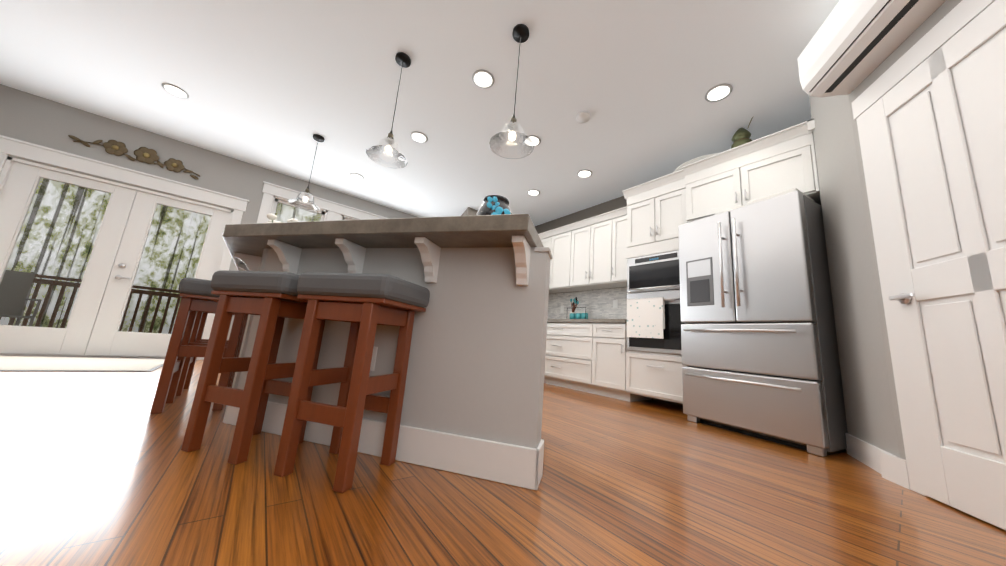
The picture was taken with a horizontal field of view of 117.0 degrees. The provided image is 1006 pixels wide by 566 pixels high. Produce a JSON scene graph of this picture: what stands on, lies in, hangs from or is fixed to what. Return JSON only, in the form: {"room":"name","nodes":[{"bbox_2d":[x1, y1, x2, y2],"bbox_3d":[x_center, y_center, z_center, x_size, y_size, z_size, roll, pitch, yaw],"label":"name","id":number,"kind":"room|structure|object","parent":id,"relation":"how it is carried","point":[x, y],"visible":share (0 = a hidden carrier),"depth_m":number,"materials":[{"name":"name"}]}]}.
{"room":"kitchen","nodes":[
{"label":"kitchen","id":0,"kind":"room"},
{"bbox_2d":[0,84,418,339],"bbox_3d":[-2.963,-0.176,4.935,7.170,2.780,0.150,13,-13,-36],"label":"wall","id":1,"kind":"structure","parent":0,"point":[34,119],"depth_m":3.84,"materials":[{"name":"grey paint"}]},
{"bbox_2d":[0,135,248,359],"bbox_3d":[-4.588,-0.262,3.650,2.090,2.230,0.190,13,-13,-36],"label":"french door","id":2,"kind":"structure","parent":1,"relation":"attached to","point":[92,328],"depth_m":3.58,"materials":[{"name":"white wood"}]},
{"bbox_2d":[68,135,199,178],"bbox_3d":[-4.470,-1.584,3.802,1.098,0.230,0.030,13,-13,-36],"label":"wall decoration","id":3,"kind":"object","parent":1,"relation":"attached to","point":[141,154],"visible":1,"depth_m":3.81,"materials":[{"name":"brown metal"}]},
{"bbox_2d":[257,181,389,222],"bbox_3d":[-2.511,-0.449,5.284,2.850,1.615,0.210,13,-13,-36],"label":"window","id":4,"kind":"structure","parent":1,"relation":"in","point":[335,211],"depth_m":4.86,"materials":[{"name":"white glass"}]},
{"bbox_2d":[0,0,839,225],"bbox_3d":[-0.150,-2.009,1.748,7.170,0.100,8.950,13,-13,-36],"label":"ceiling","id":5,"kind":"structure","parent":0,"point":[274,85],"depth_m":2.80,"materials":[{"name":"white paint"}]},
{"bbox_2d":[161,83,188,98],"bbox_3d":[-3.334,-1.954,3.139,0.199,0.009,0.199,14,-14,-42],"label":"recessed light","id":6,"kind":"object","parent":5,"relation":"in","point":[170,88],"depth_m":3.13,"materials":[{"name":"grey"}]},
{"bbox_2d":[288,134,324,210],"bbox_3d":[-2.260,-1.328,3.643,0.310,0.879,0.310,13,-13,-36],"label":"pendant light","id":7,"kind":"object","parent":5,"relation":"hanging from","point":[318,138],"visible":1,"depth_m":3.60,"materials":[{"name":"black metal"}]},
{"bbox_2d":[350,173,363,179],"bbox_3d":[-2.183,-1.588,4.602,0.199,0.009,0.199,2,-11,14],"label":"recessed light","id":8,"kind":"object","parent":5,"relation":"in","point":[356,176],"depth_m":4.59,"materials":[{"name":"grey"}]},
{"bbox_2d":[366,52,410,168],"bbox_3d":[-0.863,-1.416,2.476,0.310,0.909,0.310,13,-13,-36],"label":"pendant light","id":9,"kind":"object","parent":5,"relation":"hanging from","point":[402,59],"visible":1,"depth_m":2.44,"materials":[{"name":"clear glass"}]},
{"bbox_2d":[410,131,427,142],"bbox_3d":[-0.969,-1.682,3.563,0.199,0.009,0.199,14,-14,-42],"label":"recessed light","id":10,"kind":"object","parent":5,"relation":"in","point":[420,137],"depth_m":3.55,"materials":[{"name":"grey"}]},
{"bbox_2d":[472,69,494,88],"bbox_3d":[-0.173,-1.778,2.694,0.199,0.009,0.199,14,-14,-42],"label":"recessed light","id":11,"kind":"object","parent":5,"relation":"in","point":[483,78],"depth_m":2.68,"materials":[{"name":"grey"}]},
{"bbox_2d":[489,24,533,158],"bbox_3d":[0.095,-1.383,2.175,0.310,0.929,0.310,13,-13,-36],"label":"pendant light","id":12,"kind":"object","parent":5,"relation":"hanging from","point":[520,33],"visible":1,"depth_m":2.15,"materials":[{"name":"clear glass"}]},
{"bbox_2d":[523,135,540,146],"bbox_3d":[0.327,-1.594,3.465,0.199,0.009,0.199,14,-14,-42],"label":"recessed light","id":13,"kind":"object","parent":5,"relation":"in","point":[536,140],"depth_m":3.44,"materials":[{"name":"grey"}]},
{"bbox_2d":[527,189,539,195],"bbox_3d":[0.461,-1.362,4.653,0.199,0.009,0.199,14,-14,-42],"label":"recessed light","id":14,"kind":"object","parent":5,"relation":"in","point":[533,192],"depth_m":4.64,"materials":[{"name":"grey"}]},
{"bbox_2d":[577,111,589,122],"bbox_3d":[0.789,-1.627,3.029,0.129,0.030,0.129,14,-14,-42],"label":"smoke detector","id":15,"kind":"object","parent":5,"relation":"in","point":[584,116],"depth_m":3.01,"materials":[{"name":"white plastic"}]},
{"bbox_2d":[577,169,592,177],"bbox_3d":[1.069,-1.427,4.035,0.199,0.009,0.199,14,-14,-42],"label":"recessed light","id":16,"kind":"object","parent":5,"relation":"in","point":[585,173],"depth_m":4.02,"materials":[{"name":"grey"}]},
{"bbox_2d":[704,83,732,101],"bbox_3d":[1.844,-1.624,2.639,0.199,0.009,0.199,14,-14,-42],"label":"recessed light","id":17,"kind":"object","parent":5,"relation":"in","point":[719,92],"depth_m":2.63,"materials":[{"name":"grey"}]},
{"bbox_2d":[462,207,477,215],"bbox_3d":[-0.219,0.167,5.573,1.380,2.780,0.150,13,-13,-36],"label":"wall","id":18,"kind":"structure","parent":0,"point":[468,211],"depth_m":5.40,"materials":[{"name":"paint"}]},
{"bbox_2d":[0,356,1005,565],"bbox_3d":[-0.381,0.814,1.223,7.170,0.100,8.950,13,-13,-36],"label":"floor","id":19,"kind":"structure","parent":0,"point":[99,469],"depth_m":1.08,"materials":[{"name":"brown wood"}]},
{"bbox_2d":[0,356,164,371],"bbox_3d":[-4.235,0.757,2.915,1.460,0.010,1.140,13,-13,-36],"label":"door mat","id":20,"kind":"object","parent":19,"relation":"on","point":[42,363],"visible":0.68,"depth_m":2.93,"materials":[{"name":"white fabric"}]},
{"bbox_2d":[150,277,245,413],"bbox_3d":[-1.897,0.387,1.983,0.336,0.770,0.450,13,-13,-36],"label":"bar stool","id":21,"kind":"object","parent":19,"relation":"on","point":[195,294],"visible":0.62,"depth_m":1.84,"materials":[{"name":"brown wood"}]},
{"bbox_2d":[176,312,248,395],"bbox_3d":[-2.216,0.437,2.391,0.336,0.770,0.450,13,-13,-36],"label":"bar stool","id":22,"kind":"object","parent":19,"relation":"on","point":[189,362],"visible":0.12,"depth_m":2.31,"materials":[{"name":"brown wood"}]},
{"bbox_2d":[181,270,324,464],"bbox_3d":[-1.113,0.351,1.444,0.450,0.770,0.336,2,-11,16],"label":"bar stool","id":23,"kind":"object","parent":19,"relation":"on","point":[271,299],"visible":0.75,"depth_m":1.33,"materials":[{"name":"brown wood"}]},
{"bbox_2d":[274,272,429,492],"bbox_3d":[-0.625,0.365,1.302,0.450,0.770,0.336,2,-11,16],"label":"bar stool","id":24,"kind":"object","parent":19,"relation":"on","point":[364,304],"visible":0.98,"depth_m":1.21,"materials":[{"name":"brown wood"}]},
{"bbox_2d":[223,235,552,490],"bbox_3d":[-0.802,0.524,2.807,2.685,0.978,3.672,13,-13,-36],"label":"island base","id":25,"kind":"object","parent":19,"relation":"on","point":[472,406],"depth_m":1.39,"materials":[{"name":"paint"}]},
{"bbox_2d":[222,214,543,270],"bbox_3d":[-0.806,0.011,2.935,2.714,0.071,3.876,13,-13,-36],"label":"countertop","id":26,"kind":"structure","parent":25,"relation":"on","point":[482,231],"depth_m":1.42,"materials":[{"name":"stone"}]},
{"bbox_2d":[266,214,298,222],"bbox_3d":[-1.798,-0.366,2.496,0.236,0.346,0.254,13,-13,-36],"label":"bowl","id":27,"kind":"object","parent":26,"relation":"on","point":[272,217],"visible":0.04,"depth_m":2.42,"materials":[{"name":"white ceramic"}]},
{"bbox_2d":[476,195,511,214],"bbox_3d":[-0.046,-0.341,1.691,0.208,0.286,0.213,13,-13,-36],"label":"vase","id":28,"kind":"object","parent":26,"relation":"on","point":[495,205],"visible":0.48,"depth_m":1.62,"materials":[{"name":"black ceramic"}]},
{"bbox_2d":[544,323,591,391],"bbox_3d":[0.983,1.026,4.399,0.576,0.860,1.216,13,-13,-36],"label":"base cabinet","id":29,"kind":"object","parent":19,"relation":"on","point":[588,357],"depth_m":4.11,"materials":[{"name":"white wood"}]},
{"bbox_2d":[547,319,626,322],"bbox_3d":[0.853,0.600,4.667,0.611,0.048,2.494,13,-13,-36],"label":"countertop","id":30,"kind":"structure","parent":29,"relation":"on","point":[586,320],"depth_m":3.90,"materials":[{"name":"stone"}]},
{"bbox_2d":[567,297,587,318],"bbox_3d":[1.118,0.383,4.545,0.124,0.374,0.348,13,-13,-36],"label":"utensil caddy","id":31,"kind":"object","parent":30,"relation":"on","point":[578,315],"visible":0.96,"depth_m":4.56,"materials":[{"name":"teal metal"}]},
{"bbox_2d":[588,323,651,401],"bbox_3d":[1.458,0.952,3.791,0.576,0.860,0.450,13,-13,-36],"label":"base cabinet","id":32,"kind":"object","parent":19,"relation":"on","point":[607,365],"depth_m":3.62,"materials":[{"name":"white wood"}]},
{"bbox_2d":[626,171,686,403],"bbox_3d":[1.875,0.052,3.504,0.576,2.384,0.684,13,-13,-36],"label":"tall cabinet","id":33,"kind":"object","parent":19,"relation":"on","point":[653,209],"depth_m":3.37,"materials":[{"name":"white wood"}]},
{"bbox_2d":[627,250,685,353],"bbox_3d":[1.611,0.196,3.279,0.092,1.060,0.661,13,-13,-36],"label":"wall oven stack","id":34,"kind":"object","parent":33,"relation":"in","point":[654,322],"visible":0.79,"depth_m":3.27,"materials":[{"name":"silver metal"}]},
{"bbox_2d":[678,190,847,456],"bbox_3d":[2.148,0.313,2.603,0.826,1.790,0.900,10,-12,-27],"label":"refrigerator","id":35,"kind":"object","parent":19,"relation":"on","point":[760,353],"visible":1,"depth_m":2.29,"materials":[{"name":"grey metal"}]},
{"bbox_2d":[534,196,682,405],"bbox_3d":[1.409,0.140,4.713,0.150,2.780,5.500,13,-13,-36],"label":"wall","id":36,"kind":"structure","parent":0,"point":[605,207],"depth_m":5.01,"materials":[{"name":"paint"}]},
{"bbox_2d":[538,229,553,293],"bbox_3d":[0.764,-0.330,5.251,0.383,0.975,0.520,13,-13,-36],"label":"upper cabinet","id":37,"kind":"object","parent":36,"relation":"attached to","point":[547,238],"depth_m":5.07,"materials":[{"name":"white wood"}]},
{"bbox_2d":[550,227,573,293],"bbox_3d":[1.031,-0.366,4.939,0.346,0.975,0.537,13,-13,-36],"label":"upper cabinet","id":38,"kind":"object","parent":36,"relation":"attached to","point":[557,281],"depth_m":4.86,"materials":[{"name":"white wood"}]},
{"bbox_2d":[547,287,626,318],"bbox_3d":[1.111,0.386,4.896,0.012,0.493,2.496,13,-13,-36],"label":"tile backsplash","id":39,"kind":"structure","parent":36,"relation":"attached to","point":[611,303],"depth_m":4.58,"materials":[{"name":"tile"}]},
{"bbox_2d":[566,215,617,290],"bbox_3d":[1.375,-0.420,4.499,0.346,0.975,0.815,13,-13,-36],"label":"upper cabinet","id":40,"kind":"object","parent":36,"relation":"attached to","point":[595,252],"depth_m":4.45,"materials":[{"name":"white wood"}]},
{"bbox_2d":[606,207,625,286],"bbox_3d":[1.679,-0.468,4.111,0.346,0.975,0.409,13,-13,-36],"label":"upper cabinet","id":41,"kind":"object","parent":36,"relation":"attached to","point":[615,220],"depth_m":4.08,"materials":[{"name":"white wood"}]},
{"bbox_2d":[682,119,820,222],"bbox_3d":[2.431,-0.907,3.008,0.626,0.595,0.958,13,-13,-36],"label":"upper cabinet","id":42,"kind":"object","parent":36,"relation":"attached to","point":[786,160],"depth_m":2.76,"materials":[{"name":"white wood"}]},
{"bbox_2d":[674,153,717,171],"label":"platter","id":43,"kind":"object","parent":42,"relation":"on","point":[705,156],"depth_m":3.23,"materials":[{"name":"white ceramic"}]},
{"bbox_2d":[731,117,752,148],"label":"figurine","id":44,"kind":"object","parent":42,"relation":"on","point":[741,136],"depth_m":2.94,"materials":[{"name":"green ceramic"}]},
{"bbox_2d":[809,0,1005,530],"bbox_3d":[2.361,-0.407,1.355,2.830,2.780,1.447,13,-13,-36],"label":"wall","id":45,"kind":"structure","parent":0,"point":[870,397],"depth_m":1.92,"materials":[{"name":"grey paint"}]},
{"bbox_2d":[845,433,896,473],"bbox_3d":[2.161,1.015,1.821,0.014,0.130,0.570,-2,-12,30],"label":"baseboard","id":46,"kind":"structure","parent":45,"relation":"attached to","point":[864,452],"depth_m":1.85,"materials":[{"name":"white wood"}]},
{"bbox_2d":[798,0,945,96],"bbox_3d":[1.968,-1.454,1.589,0.243,0.347,0.900,2,-11,16],"label":"air conditioner unit","id":47,"kind":"object","parent":45,"relation":"attached to","point":[851,46],"visible":1,"depth_m":1.70,"materials":[{"name":"white plastic"}]},
{"bbox_2d":[851,0,1005,529],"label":"door","id":48,"kind":"structure","parent":45,"relation":"attached to","point":[929,111],"depth_m":1.37,"materials":[{"name":"white wood"}]},
{"label":"outside","id":49,"kind":"structure","parent":0,"visible":0},
{"bbox_2d":[0,274,181,333],"bbox_3d":[-4.691,0.794,5.700,11.500,1.160,3.345,13,-13,-36],"label":"railing","id":50,"kind":"object","parent":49,"point":[72,297],"depth_m":5.45,"materials":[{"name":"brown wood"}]},
{"bbox_2d":[0,270,40,325],"bbox_3d":[-6.702,0.284,4.030,0.748,1.024,0.588,0,-11,22],"label":"patio chair","id":51,"kind":"object","parent":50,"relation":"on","point":[11,300],"depth_m":4.28,"materials":[{"name":"grey"}]},
{"bbox_2d":[0,178,320,333],"bbox_3d":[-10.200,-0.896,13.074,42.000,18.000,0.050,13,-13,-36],"label":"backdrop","id":52,"kind":"structure","parent":49,"point":[41,252],"depth_m":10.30,"materials":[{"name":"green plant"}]}
]}

